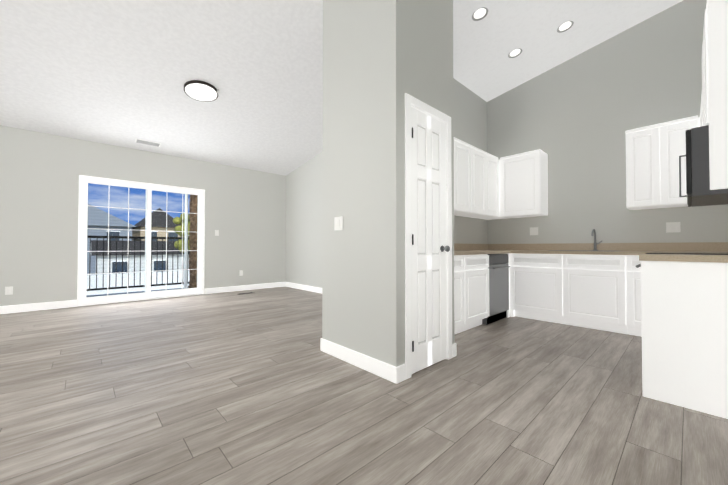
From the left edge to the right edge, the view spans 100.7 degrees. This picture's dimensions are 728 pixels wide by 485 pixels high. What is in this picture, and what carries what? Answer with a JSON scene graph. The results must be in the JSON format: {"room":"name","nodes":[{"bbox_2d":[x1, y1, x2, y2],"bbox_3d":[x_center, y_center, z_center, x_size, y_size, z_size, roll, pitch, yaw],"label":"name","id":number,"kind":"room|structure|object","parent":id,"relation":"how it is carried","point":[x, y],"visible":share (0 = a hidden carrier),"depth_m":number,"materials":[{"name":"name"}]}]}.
{"room":"kitchen","nodes":[
{"label":"kitchen","id":0,"kind":"room"},
{"bbox_2d":[0,125,285,305],"bbox_3d":[-4.454,-0.349,5.157,7.010,2.780,0.150,1,-1,-43],"label":"wall","id":1,"kind":"structure","parent":0,"point":[39,187],"depth_m":4.92,"materials":[{"name":"grey paint"}]},
{"bbox_2d":[5,286,12,294],"bbox_3d":[-5.158,0.700,4.378,0.075,0.118,0.009,1,-1,-43],"label":"outlet","id":2,"kind":"object","parent":1,"relation":"attached to","point":[8,290],"visible":1,"depth_m":4.38,"materials":[{"name":"white plastic"}]},
{"bbox_2d":[0,300,76,313],"bbox_3d":[-5.743,0.964,3.828,3.040,0.115,0.017,1,-1,-43],"label":"baseboard","id":3,"kind":"structure","parent":1,"relation":"attached to","point":[69,303],"depth_m":4.56,"materials":[{"name":"white wood"}]},
{"bbox_2d":[77,175,204,306],"bbox_3d":[-3.984,-0.023,5.564,1.880,2.140,0.145,1,-1,-43],"label":"sliding glass door","id":4,"kind":"structure","parent":1,"relation":"in","point":[82,286],"depth_m":5.50,"materials":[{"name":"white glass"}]},
{"bbox_2d":[204,282,284,293],"bbox_3d":[-2.590,1.008,6.752,1.800,0.115,0.017,1,-1,-43],"label":"baseboard","id":5,"kind":"structure","parent":1,"relation":"attached to","point":[278,284],"depth_m":6.66,"materials":[{"name":"white wood"}]},
{"bbox_2d":[286,151,322,287],"bbox_3d":[-0.368,-0.683,5.822,0.120,3.468,4.440,1,-1,-43],"label":"wall","id":6,"kind":"structure","parent":0,"point":[304,203],"depth_m":6.75,"materials":[{"name":"grey paint"}]},
{"bbox_2d":[285,282,321,293],"bbox_3d":[-0.432,0.993,5.765,0.017,0.115,4.400,1,-1,-43],"label":"baseboard","id":7,"kind":"structure","parent":6,"relation":"attached to","point":[293,285],"depth_m":6.72,"materials":[{"name":"white wood"}]},
{"bbox_2d":[0,0,682,175],"bbox_3d":[-1.492,-2.364,2.970,8.340,1.352,7.430,1,-1,-43],"label":"ceiling","id":8,"kind":"structure","parent":0,"point":[121,73],"depth_m":3.70,"materials":[{"name":"white paint"}]},
{"bbox_2d":[135,138,160,146],"bbox_3d":[-3.744,-1.727,5.228,0.360,0.014,0.140,1,-10,-43],"label":"ceiling vent","id":9,"kind":"object","parent":8,"relation":"in","point":[147,142],"visible":1,"depth_m":5.21,"materials":[{"name":"white metal"}]},
{"bbox_2d":[184,80,218,101],"bbox_3d":[-2.187,-2.022,4.053,0.410,0.055,0.410,1,-10,-43],"label":"flush ceiling light","id":10,"kind":"object","parent":8,"relation":"attached to","point":[199,90],"visible":1,"depth_m":4.02,"materials":[{"name":"brown metal"}]},
{"bbox_2d":[472,7,487,20],"bbox_3d":[1.271,-2.506,3.303,0.170,0.012,0.170,1,-10,-43],"label":"recessed light","id":11,"kind":"object","parent":8,"relation":"in","point":[480,14],"visible":0.96,"depth_m":3.31,"materials":[{"name":"white plastic"}]},
{"bbox_2d":[508,48,521,57],"bbox_3d":[1.989,-2.496,3.969,0.170,0.012,0.170,1,-10,-43],"label":"recessed light","id":12,"kind":"object","parent":8,"relation":"in","point":[515,53],"visible":0.92,"depth_m":3.98,"materials":[{"name":"white plastic"}]},
{"bbox_2d":[557,21,573,32],"bbox_3d":[2.407,-2.586,3.608,0.170,0.012,0.170,1,-10,-43],"label":"recessed light","id":13,"kind":"object","parent":8,"relation":"in","point":[566,26],"visible":0.96,"depth_m":3.61,"materials":[{"name":"white plastic"}]},
{"bbox_2d":[322,0,404,366],"bbox_3d":[-0.042,-0.799,2.531,0.100,3.603,0.910,1,-1,-43],"label":"wall","id":14,"kind":"structure","parent":0,"point":[363,281],"depth_m":2.40,"materials":[{"name":"grey paint"}]},
{"bbox_2d":[334,216,342,229],"bbox_3d":[-0.224,-0.166,2.633,0.011,0.118,0.115,1,-1,-43],"label":"switch plate","id":15,"kind":"object","parent":14,"relation":"attached to","point":[338,223],"visible":1,"depth_m":2.62,"materials":[{"name":"white plastic"}]},
{"bbox_2d":[321,338,401,383],"bbox_3d":[-0.062,0.944,2.459,0.033,0.115,0.893,1,-1,-43],"label":"baseboard","id":16,"kind":"structure","parent":14,"relation":"attached to","point":[391,373],"depth_m":2.36,"materials":[{"name":"white wood"}]},
{"bbox_2d":[0,286,727,484],"bbox_3d":[-1.447,1.067,2.871,8.340,0.120,7.300,1,-1,-43],"label":"floor","id":17,"kind":"structure","parent":0,"point":[258,387],"depth_m":1.81,"materials":[{"name":"grey wood"}]},
{"bbox_2d":[454,255,469,333],"bbox_3d":[0.697,0.576,3.334,0.664,0.875,0.616,1,-1,-43],"label":"base cabinet","id":18,"kind":"object","parent":17,"relation":"on","point":[461,263],"depth_m":3.26,"materials":[{"name":"laminate"}]},
{"bbox_2d":[470,255,488,328],"bbox_3d":[1.089,0.582,3.698,0.661,0.875,0.616,1,-1,-43],"label":"base cabinet","id":19,"kind":"object","parent":17,"relation":"on","point":[471,289],"depth_m":3.53,"materials":[{"name":"laminate"}]},
{"bbox_2d":[454,251,509,254],"bbox_3d":[1.132,0.124,3.742,1.848,0.038,0.628,1,-1,-43],"label":"countertop","id":20,"kind":"structure","parent":19,"relation":"on","point":[455,252],"depth_m":3.51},
{"bbox_2d":[482,254,509,324],"bbox_3d":[1.572,0.591,4.108,0.600,0.870,0.640,1,-1,-43],"label":"dishwasher","id":21,"kind":"object","parent":17,"relation":"on","point":[498,267],"visible":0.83,"depth_m":3.89,"materials":[{"name":"silver metal"}]},
{"bbox_2d":[509,253,553,321],"bbox_3d":[2.479,0.589,4.124,0.636,0.875,0.694,1,-1,-43],"label":"base cabinet","id":22,"kind":"object","parent":17,"relation":"on","point":[531,275],"depth_m":3.96,"materials":[{"name":"laminate"}]},
{"bbox_2d":[554,253,617,332],"bbox_3d":[2.872,0.582,3.700,0.636,0.875,0.718,1,-1,-43],"label":"base cabinet","id":23,"kind":"object","parent":17,"relation":"on","point":[595,285],"depth_m":3.54,"materials":[{"name":"laminate"}]},
{"bbox_2d":[470,249,661,252],"bbox_3d":[2.759,0.126,3.827,0.648,0.038,2.716,1,-1,-43],"label":"countertop","id":24,"kind":"structure","parent":23,"relation":"on","point":[512,250],"depth_m":3.84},
{"bbox_2d":[614,253,645,336],"bbox_3d":[3.136,0.578,3.416,0.636,0.875,0.312,1,-1,-43],"label":"base cabinet","id":25,"kind":"object","parent":17,"relation":"on","point":[629,276],"depth_m":3.26,"materials":[{"name":"laminate"}]},
{"bbox_2d":[635,252,727,267],"bbox_3d":[2.495,0.425,2.203,0.760,1.145,0.701,1,-1,-43],"label":"range","id":26,"kind":"object","parent":17,"relation":"on","point":[700,253],"visible":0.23,"depth_m":2.12,"materials":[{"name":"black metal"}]},
{"bbox_2d":[641,262,727,418],"bbox_3d":[2.124,0.554,1.819,0.296,0.875,0.638,1,-1,-43],"label":"base cabinet","id":27,"kind":"object","parent":17,"relation":"on","point":[684,308],"depth_m":1.81,"materials":[{"name":"laminate"}]},
{"bbox_2d":[639,254,727,261],"bbox_3d":[2.113,0.095,1.817,0.324,0.038,0.648,1,-1,-43],"label":"countertop","id":28,"kind":"structure","parent":27,"relation":"on","point":[642,257],"depth_m":1.81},
{"bbox_2d":[405,0,408,93],"bbox_3d":[0.288,-0.803,2.285,0.050,3.603,0.100,1,-1,-43],"label":"wall","id":29,"kind":"structure","parent":0,"point":[407,46],"depth_m":2.26,"materials":[{"name":"grey paint"}]},
{"bbox_2d":[409,0,454,343],"bbox_3d":[0.537,-0.800,2.517,0.630,3.603,0.100,1,-1,-43],"label":"wall","id":30,"kind":"structure","parent":0,"point":[427,52],"depth_m":2.51,"materials":[{"name":"grey paint"}]},
{"bbox_2d":[405,93,451,378],"bbox_3d":[0.499,-0.050,2.460,0.628,2.103,0.114,1,-1,-43],"label":"door frame","id":31,"kind":"structure","parent":30,"relation":"attached to","point":[412,101],"depth_m":2.26,"materials":[{"name":"white wood"}]},
{"bbox_2d":[411,107,449,373],"bbox_3d":[0.541,-0.021,2.414,0.485,2.018,0.105,1,-1,-43],"label":"door leaf","id":32,"kind":"structure","parent":30,"relation":"in","point":[429,248],"depth_m":2.42,"materials":[{"name":"white wood"}]},
{"bbox_2d":[452,343,456,356],"bbox_3d":[0.685,0.949,2.797,0.023,0.115,0.373,1,-1,-43],"label":"baseboard","id":33,"kind":"structure","parent":30,"relation":"attached to","point":[454,346],"depth_m":2.64,"materials":[{"name":"white wood"}]},
{"bbox_2d":[453,78,487,243],"bbox_3d":[1.136,-0.707,4.216,2.760,3.468,0.040,1,-1,-43],"label":"wall","id":34,"kind":"structure","parent":0,"point":[470,117],"depth_m":4.67,"materials":[{"name":"grey paint"}]},
{"bbox_2d":[454,137,457,212],"bbox_3d":[0.865,-0.845,3.705,0.485,0.890,0.340,1,-1,-43],"label":"upper cabinet","id":35,"kind":"object","parent":34,"relation":"attached to","point":[455,139],"depth_m":3.73,"materials":[{"name":"white wood"}]},
{"bbox_2d":[454,243,469,250],"bbox_3d":[0.925,0.058,3.967,1.848,0.099,0.018,1,-1,-43],"label":"backsplash","id":36,"kind":"structure","parent":34,"relation":"attached to","point":[457,247],"depth_m":4.40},
{"bbox_2d":[454,139,473,216],"bbox_3d":[1.155,-0.841,3.974,0.549,0.890,0.340,1,-1,-43],"label":"upper cabinet","id":37,"kind":"object","parent":34,"relation":"attached to","point":[465,150],"depth_m":3.91,"materials":[{"name":"white wood"}]},
{"bbox_2d":[466,147,489,216],"bbox_3d":[1.465,-0.837,4.261,0.548,0.890,0.340,1,-1,-43],"label":"upper cabinet","id":38,"kind":"object","parent":34,"relation":"attached to","point":[476,182],"depth_m":4.21,"materials":[{"name":"white wood"}]},
{"bbox_2d":[470,245,489,248],"bbox_3d":[1.835,0.071,4.810,0.630,0.100,0.018,1,-1,-43],"label":"backsplash","id":39,"kind":"structure","parent":34,"relation":"attached to","point":[471,246],"depth_m":4.82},
{"bbox_2d":[474,154,498,217],"bbox_3d":[1.754,-0.833,4.529,0.485,0.890,0.340,1,-1,-43],"label":"upper cabinet","id":40,"kind":"object","parent":34,"relation":"attached to","point":[494,162],"depth_m":4.47,"materials":[{"name":"white wood"}]},
{"bbox_2d":[487,0,727,243],"bbox_3d":[3.083,-0.929,4.061,0.120,3.908,2.840,1,-1,-43],"label":"wall","id":41,"kind":"structure","parent":0,"point":[575,118],"depth_m":3.92,"materials":[{"name":"grey paint"}]},
{"bbox_2d":[480,149,547,219],"bbox_3d":[2.254,-0.838,4.612,0.340,0.902,0.898,1,-1,-43],"label":"upper cabinet","id":42,"kind":"object","parent":41,"relation":"attached to","point":[523,184],"visible":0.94,"depth_m":4.35,"materials":[{"name":"white wood"}]},
{"bbox_2d":[530,227,537,234],"bbox_3d":[2.551,-0.168,4.525,0.009,0.118,0.115,1,-1,-43],"label":"outlet","id":43,"kind":"object","parent":41,"relation":"attached to","point":[533,230],"visible":1,"depth_m":4.52,"materials":[{"name":"white plastic"}]},
{"bbox_2d":[490,241,727,251],"bbox_3d":[2.990,0.060,4.042,0.018,0.100,2.716,1,-1,-43],"label":"backsplash","id":44,"kind":"structure","parent":41,"relation":"attached to","point":[684,246],"depth_m":3.62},
{"bbox_2d":[625,115,699,209],"bbox_3d":[3.483,-0.858,3.287,0.340,0.902,0.918,1,-1,-43],"label":"upper cabinet","id":45,"kind":"object","parent":41,"relation":"attached to","point":[654,152],"visible":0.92,"depth_m":3.32,"materials":[{"name":"white wood"}]},
{"bbox_2d":[666,222,680,232],"bbox_3d":[3.544,-0.174,3.454,0.009,0.118,0.115,1,-1,-43],"label":"outlet","id":46,"kind":"object","parent":41,"relation":"attached to","point":[671,227],"visible":1,"depth_m":3.46,"materials":[{"name":"white plastic"}]},
{"bbox_3d":[0.950,-0.986,0.228,8.220,3.908,0.120,1,-1,-43],"label":"wall","id":47,"kind":"structure","parent":0,"visible":0},
{"bbox_2d":[700,0,727,143],"bbox_3d":[2.501,-1.161,1.986,0.441,0.790,0.340,1,-1,-43],"label":"upper cabinet","id":48,"kind":"object","parent":47,"relation":"attached to","point":[714,107],"depth_m":1.92,"materials":[{"name":"white wood"}]},
{"bbox_2d":[679,125,727,206],"bbox_3d":[2.571,-0.531,2.135,0.755,0.455,0.475,1,-1,-43],"label":"over-the-range microwave","id":49,"kind":"object","parent":48,"relation":"attached to","point":[699,192],"visible":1,"depth_m":1.99,"materials":[{"name":"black metal"}]},
{"bbox_2d":[709,148,727,189],"bbox_3d":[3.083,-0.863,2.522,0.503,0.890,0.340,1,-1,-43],"label":"upper cabinet","id":50,"kind":"object","parent":47,"relation":"attached to","point":[718,158],"depth_m":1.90,"materials":[{"name":"white wood"}]},
{"bbox_2d":[709,140,727,151],"bbox_3d":[2.735,-1.158,2.203,0.440,0.790,0.340,1,-1,-43],"label":"upper cabinet","id":51,"kind":"object","parent":47,"relation":"attached to","point":[715,143],"depth_m":1.90,"materials":[{"name":"white wood"}]},
{"label":"outside","id":52,"kind":"structure","parent":0,"visible":0},
{"bbox_2d":[86,287,188,296],"bbox_3d":[-5.002,1.196,5.820,4.100,0.210,1.600,1,-1,-43],"label":"floor","id":53,"kind":"structure","parent":52,"point":[130,292],"depth_m":6.51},
{"bbox_2d":[87,236,189,290],"bbox_3d":[-5.670,0.467,6.220,3.650,1.260,0.060,1,-1,-43],"label":"balcony railing","id":54,"kind":"object","parent":53,"relation":"on","point":[130,237],"depth_m":6.69,"materials":[{"name":"metal"}]},
{"bbox_3d":[-42.741,4.966,60.511,140.000,0.200,133.100,1,-1,-43],"label":"ground","id":55,"kind":"structure","parent":52,"visible":0},
{"bbox_2d":[87,204,135,274],"bbox_3d":[-34.108,-0.161,35.245,11.000,9.300,10.800,1,-1,-43],"label":"house","id":56,"kind":"structure","parent":55,"relation":"on","point":[99,230],"depth_m":33.05,"materials":[{"name":"grey"}]},
{"bbox_2d":[86,270,189,295],"bbox_3d":[-14.704,3.372,27.356,44.000,2.000,0.220,1,-1,-43],"label":"fence","id":57,"kind":"object","parent":55,"relation":"on","point":[112,282],"depth_m":23.80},
{"bbox_2d":[91,240,189,274],"bbox_3d":[-22.093,2.882,32.022,10.300,6.080,5.800,1,-1,-43],"label":"house","id":58,"kind":"structure","parent":55,"relation":"on","point":[155,266],"depth_m":29.07,"materials":[{"name":"white"}]},
{"bbox_2d":[132,208,180,240],"bbox_3d":[-28.969,-0.009,42.055,5.400,9.200,9.800,1,-1,-43],"label":"house","id":59,"kind":"structure","parent":55,"relation":"on","point":[156,221],"depth_m":39.01,"materials":[{"name":"beige"}]},
{"bbox_2d":[173,213,189,252],"bbox_3d":[-17.210,0.776,29.066,2.122,7.243,2.068,1,-1,-43],"label":"tree","id":60,"kind":"object","parent":55,"relation":"on","point":[178,244],"depth_m":28.46,"materials":[{"name":"green plant"}]},
{"bbox_2d":[188,195,197,287],"bbox_3d":[-4.008,1.041,7.494,0.550,6.070,0.580,1,-1,-43],"label":"stone post","id":61,"kind":"object","parent":55,"relation":"on","point":[193,241],"depth_m":7.27,"materials":[{"name":"brown stone"}]},
{"bbox_3d":[-5.121,-2.121,5.998,4.900,0.250,1.950,1,-1,-43],"label":"soffit","id":62,"kind":"structure","parent":0,"visible":0},
{"bbox_2d":[184,194,187,288],"bbox_3d":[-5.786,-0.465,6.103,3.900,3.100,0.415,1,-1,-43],"label":"downspout","id":63,"kind":"object","parent":62,"relation":"attached to","point":[186,246],"depth_m":7.23,"materials":[{"name":"white metal"}]}
]}

